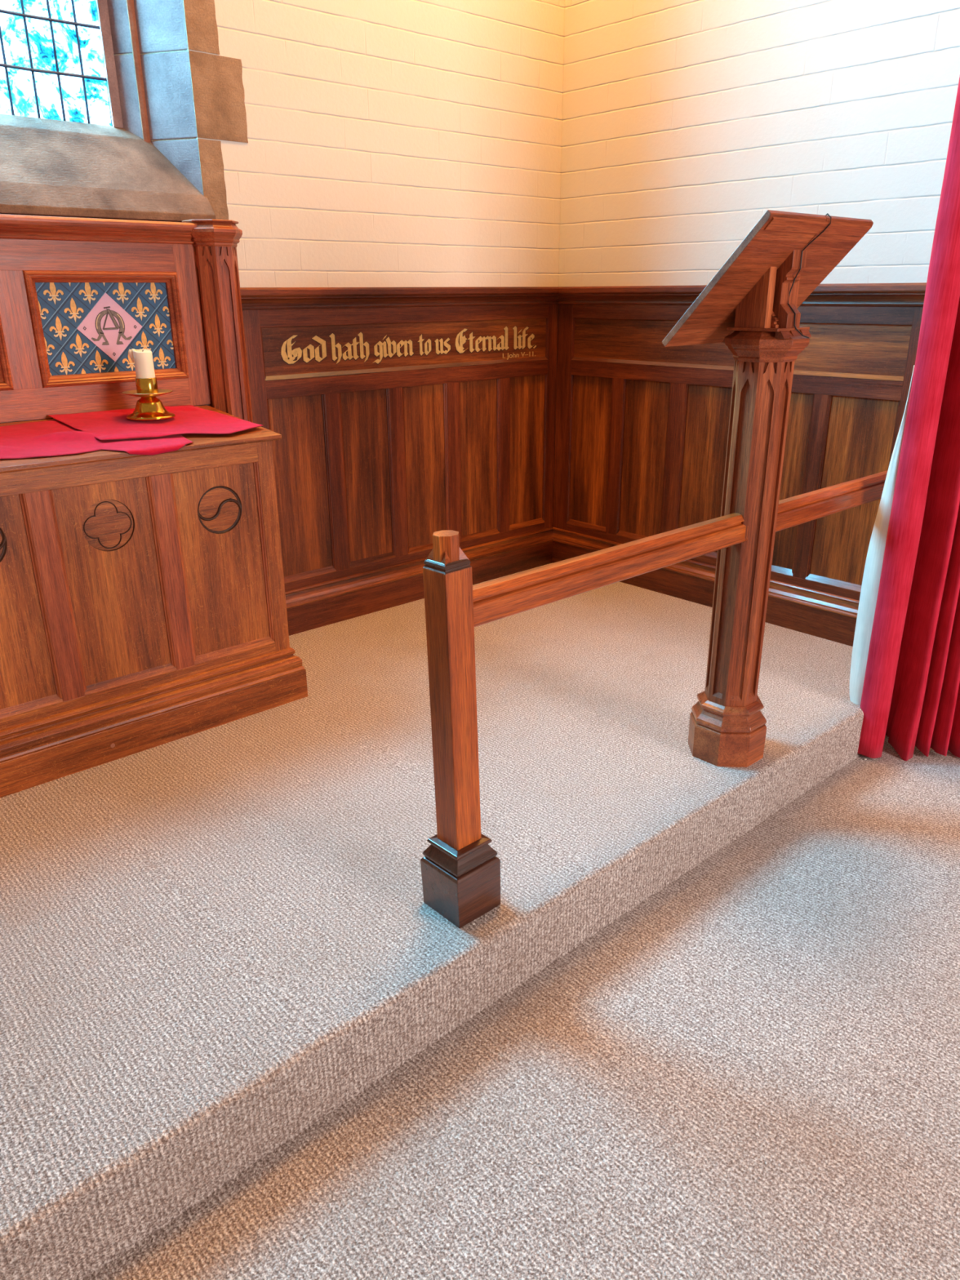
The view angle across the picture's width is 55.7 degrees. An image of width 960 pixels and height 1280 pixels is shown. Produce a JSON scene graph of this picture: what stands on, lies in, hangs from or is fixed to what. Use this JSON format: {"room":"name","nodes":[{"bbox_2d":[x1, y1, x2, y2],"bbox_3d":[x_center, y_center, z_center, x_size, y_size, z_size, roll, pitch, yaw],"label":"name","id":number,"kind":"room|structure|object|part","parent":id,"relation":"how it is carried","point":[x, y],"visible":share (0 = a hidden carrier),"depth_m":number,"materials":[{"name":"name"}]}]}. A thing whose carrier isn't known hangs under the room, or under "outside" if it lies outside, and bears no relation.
{"room":"house of worship","nodes":[
{"label":"house of worship","id":0,"kind":"room"},
{"bbox_2d":[186,0,564,287],"bbox_3d":[-2.383,-1.974,2.187,7.900,5.394,0.368,-18,27,-39],"label":"wall","id":1,"kind":"structure","parent":0,"point":[391,143],"depth_m":3.84,"materials":[{"name":"paint"}]},
{"bbox_2d":[0,213,211,423],"bbox_3d":[-1.780,-0.913,2.766,2.000,0.724,0.168,-18,27,-39],"label":"reredos","id":2,"kind":"object","parent":1,"relation":"attached to","point":[77,295],"visible":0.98,"depth_m":3.09,"materials":[{"name":"brown wood"}]},
{"bbox_3d":[-1.726,-0.929,2.759,0.519,0.365,0.035,-18,27,-39],"label":"panel frame","id":3,"kind":"part","parent":2,"relation":"part of","materials":[{"name":"brown wood"}]},
{"bbox_3d":[-1.830,-1.141,2.663,1.908,0.109,0.125,-18,27,-39],"label":"rail","id":4,"kind":"part","parent":2,"relation":"part of","materials":[{"name":"brown wood"}]},
{"bbox_3d":[-1.827,-0.708,2.828,1.908,0.104,0.125,-18,27,-39],"label":"rail","id":5,"kind":"part","parent":2,"relation":"part of","materials":[{"name":"brown wood"}]},
{"bbox_3d":[-1.782,-1.218,2.649,2.000,0.072,0.168,-18,27,-39],"label":"cap moulding","id":6,"kind":"part","parent":2,"relation":"part of","materials":[{"name":"brown wood"}]},
{"bbox_3d":[-1.286,-1.085,3.150,0.451,0.308,0.009,-18,27,-39],"label":"painted panel","id":7,"kind":"part","parent":2,"relation":"part of","materials":[{"name":"blue"}]},
{"bbox_3d":[-1.275,-1.078,3.140,0.519,0.365,0.035,-18,27,-39],"label":"panel frame","id":8,"kind":"part","parent":2,"relation":"part of","materials":[{"name":"brown wood"}]},
{"bbox_2d":[0,0,248,222],"bbox_3d":[-1.643,-2.635,2.564,1.893,2.638,0.352,-18,27,-39],"label":"window","id":9,"kind":"structure","parent":1,"relation":"in","point":[150,164],"depth_m":3.22,"materials":[{"name":"stone"}]},
{"bbox_3d":[-1.731,-2.821,2.594,1.090,2.310,0.004,-18,27,-39],"label":"glass pane","id":10,"kind":"part","parent":9,"relation":"part of","materials":[{"name":"blue glass"}]},
{"bbox_3d":[-1.636,-1.568,2.973,1.459,0.333,0.352,-18,27,-39],"label":"sill","id":11,"kind":"part","parent":9,"relation":"part of","materials":[{"name":"stone"}]},
{"bbox_2d":[240,286,558,635],"bbox_3d":[-0.325,-0.876,4.273,2.039,1.459,0.072,-18,27,-39],"label":"panelling","id":12,"kind":"object","parent":1,"relation":"attached to","point":[402,416],"visible":0.91,"depth_m":4.23,"materials":[{"name":"brown wood"}]},
{"bbox_3d":[-0.874,-1.154,3.655,0.009,0.194,0.013,-18,27,-39],"label":"stuck moulding","id":13,"kind":"part","parent":12,"relation":"part of","materials":[{"name":"brown wood"}]},
{"bbox_3d":[-0.869,-0.624,3.859,0.012,0.775,0.012,-18,27,-39],"label":"stuck moulding","id":14,"kind":"part","parent":12,"relation":"part of","materials":[{"name":"brown wood"}]},
{"bbox_3d":[-0.777,-0.654,3.953,0.300,0.807,0.014,-18,27,-39],"label":"panel","id":15,"kind":"part","parent":12,"relation":"part of","materials":[{"name":"brown wood"}]},
{"bbox_3d":[-0.669,-0.690,4.028,0.012,0.775,0.012,-18,27,-39],"label":"stuck moulding","id":16,"kind":"part","parent":12,"relation":"part of","materials":[{"name":"brown wood"}]},
{"bbox_3d":[-0.607,-0.710,4.081,0.012,0.775,0.012,-18,27,-39],"label":"stuck moulding","id":17,"kind":"part","parent":12,"relation":"part of","materials":[{"name":"brown wood"}]},
{"bbox_3d":[-0.519,-0.739,4.171,0.286,0.807,0.014,-18,27,-39],"label":"panel","id":18,"kind":"part","parent":12,"relation":"part of","materials":[{"name":"brown wood"}]},
{"bbox_3d":[-0.416,-0.773,4.241,0.012,0.775,0.012,-18,27,-39],"label":"stuck moulding","id":19,"kind":"part","parent":12,"relation":"part of","materials":[{"name":"brown wood"}]},
{"bbox_3d":[-0.329,-1.519,4.027,2.039,0.083,0.072,-18,27,-39],"label":"cap moulding","id":20,"kind":"part","parent":12,"relation":"part of","materials":[{"name":"brown wood"}]},
{"bbox_3d":[-0.378,-1.451,4.033,1.942,0.084,0.028,-18,27,-39],"label":"rail","id":21,"kind":"part","parent":12,"relation":"part of","materials":[{"name":"brown wood"}]},
{"bbox_3d":[-0.272,-1.353,4.179,1.671,0.224,0.014,-18,27,-39],"label":"frieze panel","id":22,"kind":"part","parent":12,"relation":"part of","materials":[{"name":"brown wood"}]},
{"bbox_3d":[-0.353,-0.794,4.295,0.012,0.775,0.012,-18,27,-39],"label":"stuck moulding","id":23,"kind":"part","parent":12,"relation":"part of","materials":[{"name":"brown wood"}]},
{"bbox_3d":[-0.376,-1.187,4.134,1.942,0.073,0.028,-18,27,-39],"label":"rail","id":24,"kind":"part","parent":12,"relation":"part of","materials":[{"name":"brown wood"}]},
{"bbox_3d":[-0.370,-0.394,4.437,1.942,0.049,0.028,-18,27,-39],"label":"rail","id":25,"kind":"part","parent":12,"relation":"part of","materials":[{"name":"brown wood"}]},
{"bbox_3d":[-0.326,-0.358,4.476,2.039,0.070,0.060,-18,27,-39],"label":"moulding","id":26,"kind":"part","parent":12,"relation":"part of","materials":[{"name":"brown wood"}]},
{"bbox_3d":[-0.326,-0.262,4.513,2.039,0.138,0.058,-18,27,-39],"label":"skirting","id":27,"kind":"part","parent":12,"relation":"part of","materials":[{"name":"brown wood"}]},
{"bbox_3d":[-0.267,-0.822,4.384,0.282,0.807,0.014,-18,27,-39],"label":"panel","id":28,"kind":"part","parent":12,"relation":"part of","materials":[{"name":"brown wood"}]},
{"bbox_3d":[-0.166,-0.856,4.453,0.012,0.775,0.012,-18,27,-39],"label":"stuck moulding","id":29,"kind":"part","parent":12,"relation":"part of","materials":[{"name":"brown wood"}]},
{"bbox_3d":[-0.099,-0.878,4.509,0.012,0.775,0.012,-18,27,-39],"label":"stuck moulding","id":30,"kind":"part","parent":12,"relation":"part of","materials":[{"name":"brown wood"}]},
{"bbox_3d":[-0.010,-0.907,4.600,0.288,0.807,0.014,-18,27,-39],"label":"panel","id":31,"kind":"part","parent":12,"relation":"part of","materials":[{"name":"brown wood"}]},
{"bbox_3d":[0.093,-0.941,4.671,0.012,0.775,0.012,-18,27,-39],"label":"stuck moulding","id":32,"kind":"part","parent":12,"relation":"part of","materials":[{"name":"brown wood"}]},
{"bbox_3d":[0.152,-0.960,4.721,0.012,0.775,0.012,-18,27,-39],"label":"stuck moulding","id":33,"kind":"part","parent":12,"relation":"part of","materials":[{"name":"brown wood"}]},
{"bbox_3d":[0.242,-0.990,4.813,0.293,0.807,0.014,-18,27,-39],"label":"panel","id":34,"kind":"part","parent":12,"relation":"part of","materials":[{"name":"brown wood"}]},
{"bbox_3d":[0.347,-1.025,4.885,0.012,0.775,0.012,-18,27,-39],"label":"stuck moulding","id":35,"kind":"part","parent":12,"relation":"part of","materials":[{"name":"brown wood"}]},
{"bbox_3d":[0.345,-1.555,4.683,0.009,0.194,0.013,-18,27,-39],"label":"stuck moulding","id":36,"kind":"part","parent":12,"relation":"part of","materials":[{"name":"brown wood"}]},
{"bbox_2d":[81,736,959,1279],"bbox_3d":[1.477,1.528,0.658,10.000,0.100,9.300,-18,27,-39],"label":"floor","id":37,"kind":"structure","parent":0,"point":[751,1071],"depth_m":1.93,"materials":[{"name":"carpet"}]},
{"bbox_2d":[0,563,887,1279],"bbox_3d":[-1.690,0.798,2.233,7.432,0.216,2.382,-18,27,-39],"label":"dais","id":38,"kind":"object","parent":37,"relation":"on","point":[214,941],"visible":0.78,"depth_m":2.41,"materials":[{"name":"carpet"}]},
{"bbox_2d":[0,404,307,797],"bbox_3d":[-1.571,-0.093,2.826,1.985,1.042,0.542,-18,27,-39],"label":"altar","id":39,"kind":"object","parent":38,"relation":"on","point":[143,606],"visible":1,"depth_m":2.93,"materials":[{"name":"brown wood"}]},
{"bbox_3d":[-1.431,-0.080,2.648,0.321,0.674,0.001,-18,27,-39],"label":"panel","id":40,"kind":"part","parent":39,"relation":"part of","materials":[{"name":"brown wood"}]},
{"bbox_3d":[-1.319,-0.120,2.735,0.012,0.647,0.014,-18,27,-39],"label":"stuck moulding","id":41,"kind":"part","parent":39,"relation":"part of","materials":[{"name":"brown wood"}]},
{"bbox_3d":[-1.261,-0.139,2.784,0.012,0.647,0.014,-18,27,-39],"label":"stuck moulding","id":42,"kind":"part","parent":39,"relation":"part of","materials":[{"name":"brown wood"}]},
{"bbox_2d":[0,419,193,459],"bbox_3d":[-1.527,-0.561,2.683,1.300,0.076,0.526,-18,27,-39],"label":"altar cloth","id":43,"kind":"object","parent":39,"relation":"on","point":[55,437],"visible":0.72,"depth_m":2.81,"materials":[{"name":"fabric"}]},
{"bbox_3d":[-1.154,-0.171,2.882,0.324,0.674,0.001,-18,27,-39],"label":"panel","id":44,"kind":"part","parent":39,"relation":"part of","materials":[{"name":"brown wood"}]},
{"bbox_3d":[-1.438,-0.419,2.511,1.946,0.072,0.022,-18,27,-39],"label":"rail","id":45,"kind":"part","parent":39,"relation":"part of","materials":[{"name":"brown wood"}]},
{"bbox_3d":[-1.434,0.251,2.767,1.946,0.044,0.022,-18,27,-39],"label":"rail","id":46,"kind":"part","parent":39,"relation":"part of","materials":[{"name":"brown wood"}]},
{"bbox_3d":[-1.438,0.293,2.817,1.981,0.090,0.145,-18,27,-39],"label":"moulding","id":47,"kind":"part","parent":39,"relation":"part of","materials":[{"name":"brown wood"}]},
{"bbox_2d":[47,404,263,440],"bbox_3d":[-1.084,-0.740,3.081,0.593,0.058,0.492,-18,27,-39],"label":"altar cloth","id":48,"kind":"object","parent":39,"relation":"on","point":[113,424],"visible":0.87,"depth_m":3.06,"materials":[{"name":"fabric"}]},
{"bbox_2d":[122,377,175,420],"bbox_3d":[-1.127,-0.824,3.091,0.164,0.133,0.164,-18,27,-39],"label":"candlestick","id":49,"kind":"object","parent":48,"relation":"on","point":[148,407],"visible":0.98,"depth_m":3.06,"materials":[{"name":"gold metal"}]},
{"bbox_2d":[128,348,155,378],"bbox_3d":[-1.132,-0.906,3.058,0.068,0.142,0.065,-18,27,-39],"label":"candle","id":50,"kind":"object","parent":49,"relation":"in","point":[142,358],"visible":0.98,"depth_m":3.03,"materials":[{"name":"beige wax"}]},
{"bbox_2d":[134,377,158,394],"bbox_3d":[-1.127,-0.860,3.077,0.069,0.055,0.069,-18,27,-39],"label":"candle holder","id":51,"kind":"object","parent":49,"relation":"on","point":[146,385],"depth_m":3.05,"materials":[{"name":"gold metal"}]},
{"bbox_3d":[-1.041,-0.212,2.970,0.012,0.647,0.014,-18,27,-39],"label":"stuck moulding","id":52,"kind":"part","parent":39,"relation":"part of","materials":[{"name":"brown wood"}]},
{"bbox_3d":[-0.985,-0.230,3.017,0.012,0.647,0.014,-18,27,-39],"label":"stuck moulding","id":53,"kind":"part","parent":39,"relation":"part of","materials":[{"name":"brown wood"}]},
{"bbox_3d":[-0.876,-0.263,3.117,0.328,0.674,0.001,-18,27,-39],"label":"panel","id":54,"kind":"part","parent":39,"relation":"part of","materials":[{"name":"brown wood"}]},
{"bbox_3d":[-0.761,-0.304,3.205,0.012,0.647,0.014,-18,27,-39],"label":"stuck moulding","id":55,"kind":"part","parent":39,"relation":"part of","materials":[{"name":"brown wood"}]},
{"bbox_2d":[182,219,253,422],"bbox_3d":[-0.966,-0.728,3.571,0.202,1.671,0.202,-18,27,-39],"label":"wooden pillar","id":56,"kind":"structure","parent":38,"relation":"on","point":[215,242],"depth_m":3.33,"materials":[{"name":"brown wood"}]},
{"bbox_2d":[420,529,500,928],"bbox_3d":[-0.059,0.218,2.104,0.140,0.954,0.140,-19,27,-38],"label":"post","id":57,"kind":"object","parent":38,"relation":"on","point":[460,872],"visible":1,"depth_m":2.09,"materials":[{"name":"brown wood"}]},
{"bbox_3d":[-0.049,0.506,2.215,0.131,0.057,0.131,-19,27,-38],"label":"moulding","id":58,"kind":"part","parent":57,"relation":"part of","materials":[{"name":"brown wood"}]},
{"bbox_2d":[472,512,748,626],"bbox_3d":[0.372,-0.206,2.365,1.095,0.082,0.062,-18,27,-39],"label":"handrail","id":59,"kind":"object","parent":57,"relation":"attached to","point":[499,598],"visible":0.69,"depth_m":2.27,"materials":[{"name":"brown wood"}]},
{"bbox_2d":[662,209,873,767],"bbox_3d":[0.802,-0.387,2.740,0.526,1.619,0.306,-18,27,-39],"label":"lectern","id":60,"kind":"object","parent":38,"relation":"on","point":[750,305],"visible":1,"depth_m":2.60,"materials":[{"name":"brown wood"}]},
{"bbox_3d":[0.813,0.221,2.965,0.225,0.081,0.225,-18,27,-39],"label":"moulding","id":61,"kind":"part","parent":60,"relation":"part of","materials":[{"name":"brown wood"}]},
{"bbox_3d":[0.801,-0.872,2.491,0.020,0.033,0.036,-18,27,-39],"label":"foot moulding","id":62,"kind":"part","parent":60,"relation":"part of","materials":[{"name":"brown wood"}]},
{"bbox_2d":[775,470,888,532],"bbox_3d":[1.293,-0.509,3.142,1.171,0.082,0.062,-18,27,-39],"label":"handrail","id":63,"kind":"object","parent":60,"relation":"attached to","point":[804,508],"visible":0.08,"depth_m":2.99,"materials":[{"name":"brown wood"}]},
{"bbox_2d":[552,0,959,524],"bbox_3d":[1.221,-2.578,3.701,0.368,5.394,2.051,-18,27,-39],"label":"wall","id":64,"kind":"structure","parent":0,"point":[685,122],"depth_m":3.73,"materials":[{"name":"paint"}]},
{"bbox_2d":[552,282,926,646],"bbox_3d":[1.062,-0.861,4.208,0.072,1.458,2.031,-18,27,-39],"label":"panelling","id":65,"kind":"object","parent":64,"relation":"attached to","point":[642,424],"visible":0.62,"depth_m":4.20,"materials":[{"name":"brown wood"}]},
{"bbox_3d":[0.482,-1.014,4.855,0.012,0.775,0.012,-18,27,-39],"label":"stuck moulding","id":66,"kind":"part","parent":65,"relation":"part of","materials":[{"name":"brown wood"}]},
{"bbox_3d":[0.478,-1.545,4.653,0.013,0.194,0.009,-18,27,-39],"label":"stuck moulding","id":67,"kind":"part","parent":65,"relation":"part of","materials":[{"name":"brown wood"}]},
{"bbox_3d":[0.582,-0.976,4.770,0.014,0.807,0.301,-18,27,-39],"label":"panel","id":68,"kind":"part","parent":65,"relation":"part of","materials":[{"name":"brown wood"}]},
{"bbox_3d":[0.665,-0.943,4.667,0.012,0.775,0.012,-18,27,-39],"label":"stuck moulding","id":69,"kind":"part","parent":65,"relation":"part of","materials":[{"name":"brown wood"}]},
{"bbox_3d":[0.718,-0.923,4.612,0.012,0.775,0.012,-18,27,-39],"label":"stuck moulding","id":70,"kind":"part","parent":65,"relation":"part of","materials":[{"name":"brown wood"}]},
{"bbox_3d":[0.818,-0.884,4.526,0.014,0.807,0.303,-18,27,-39],"label":"panel","id":71,"kind":"part","parent":65,"relation":"part of","materials":[{"name":"brown wood"}]},
{"bbox_3d":[0.901,-0.851,4.422,0.012,0.775,0.012,-18,27,-39],"label":"stuck moulding","id":72,"kind":"part","parent":65,"relation":"part of","materials":[{"name":"brown wood"}]},
{"bbox_3d":[0.965,-0.827,4.356,0.012,0.775,0.012,-18,27,-39],"label":"stuck moulding","id":73,"kind":"part","parent":65,"relation":"part of","materials":[{"name":"brown wood"}]},
{"bbox_3d":[1.071,-0.246,4.448,0.058,0.138,2.031,-18,27,-39],"label":"skirting","id":74,"kind":"part","parent":65,"relation":"part of","materials":[{"name":"brown wood"}]},
{"bbox_3d":[1.066,-0.788,4.270,0.014,0.807,0.305,-18,27,-39],"label":"panel","id":75,"kind":"part","parent":65,"relation":"part of","materials":[{"name":"brown wood"}]},
{"bbox_3d":[1.070,-0.343,4.411,0.060,0.070,2.031,-18,27,-39],"label":"moulding","id":76,"kind":"part","parent":65,"relation":"part of","materials":[{"name":"brown wood"}]},
{"bbox_3d":[1.123,-0.373,4.356,0.028,0.049,1.898,-18,27,-39],"label":"rail","id":77,"kind":"part","parent":65,"relation":"part of","materials":[{"name":"brown wood"}]},
{"bbox_3d":[1.118,-1.165,4.052,0.028,0.073,1.898,-18,27,-39],"label":"rail","id":78,"kind":"part","parent":65,"relation":"part of","materials":[{"name":"brown wood"}]},
{"bbox_3d":[1.058,-1.503,3.962,0.072,0.082,2.031,-18,27,-39],"label":"cap moulding","id":79,"kind":"part","parent":65,"relation":"part of","materials":[{"name":"brown wood"}]},
{"bbox_3d":[1.063,-1.319,4.066,0.014,0.224,1.746,-18,27,-39],"label":"frieze panel","id":80,"kind":"part","parent":65,"relation":"part of","materials":[{"name":"brown wood"}]},
{"bbox_3d":[1.117,-1.429,3.951,0.028,0.084,1.898,-18,27,-39],"label":"rail","id":81,"kind":"part","parent":65,"relation":"part of","materials":[{"name":"brown wood"}]},
{"bbox_3d":[1.306,-0.694,4.022,0.014,0.807,0.311,-18,27,-39],"label":"panel","id":82,"kind":"part","parent":65,"relation":"part of","materials":[{"name":"brown wood"}]},
{"bbox_3d":[1.392,-0.660,3.915,0.012,0.775,0.012,-18,27,-39],"label":"stuck moulding","id":83,"kind":"part","parent":65,"relation":"part of","materials":[{"name":"brown wood"}]},
{"bbox_3d":[1.440,-0.641,3.865,0.012,0.775,0.012,-18,27,-39],"label":"stuck moulding","id":84,"kind":"part","parent":65,"relation":"part of","materials":[{"name":"brown wood"}]},
{"bbox_3d":[1.544,-0.601,3.775,0.014,0.807,0.315,-18,27,-39],"label":"panel","id":85,"kind":"part","parent":65,"relation":"part of","materials":[{"name":"brown wood"}]},
{"bbox_3d":[1.632,-0.567,3.667,0.012,0.775,0.012,-18,27,-39],"label":"stuck moulding","id":86,"kind":"part","parent":65,"relation":"part of","materials":[{"name":"brown wood"}]},
{"bbox_2d":[849,75,959,760],"bbox_3d":[1.674,-1.552,2.671,0.654,4.215,0.186,1,21,2],"label":"curtain","id":87,"kind":"object","parent":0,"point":[904,674],"visible":0.93,"depth_m":3.12,"materials":[{"name":"red fabric"}]}
]}

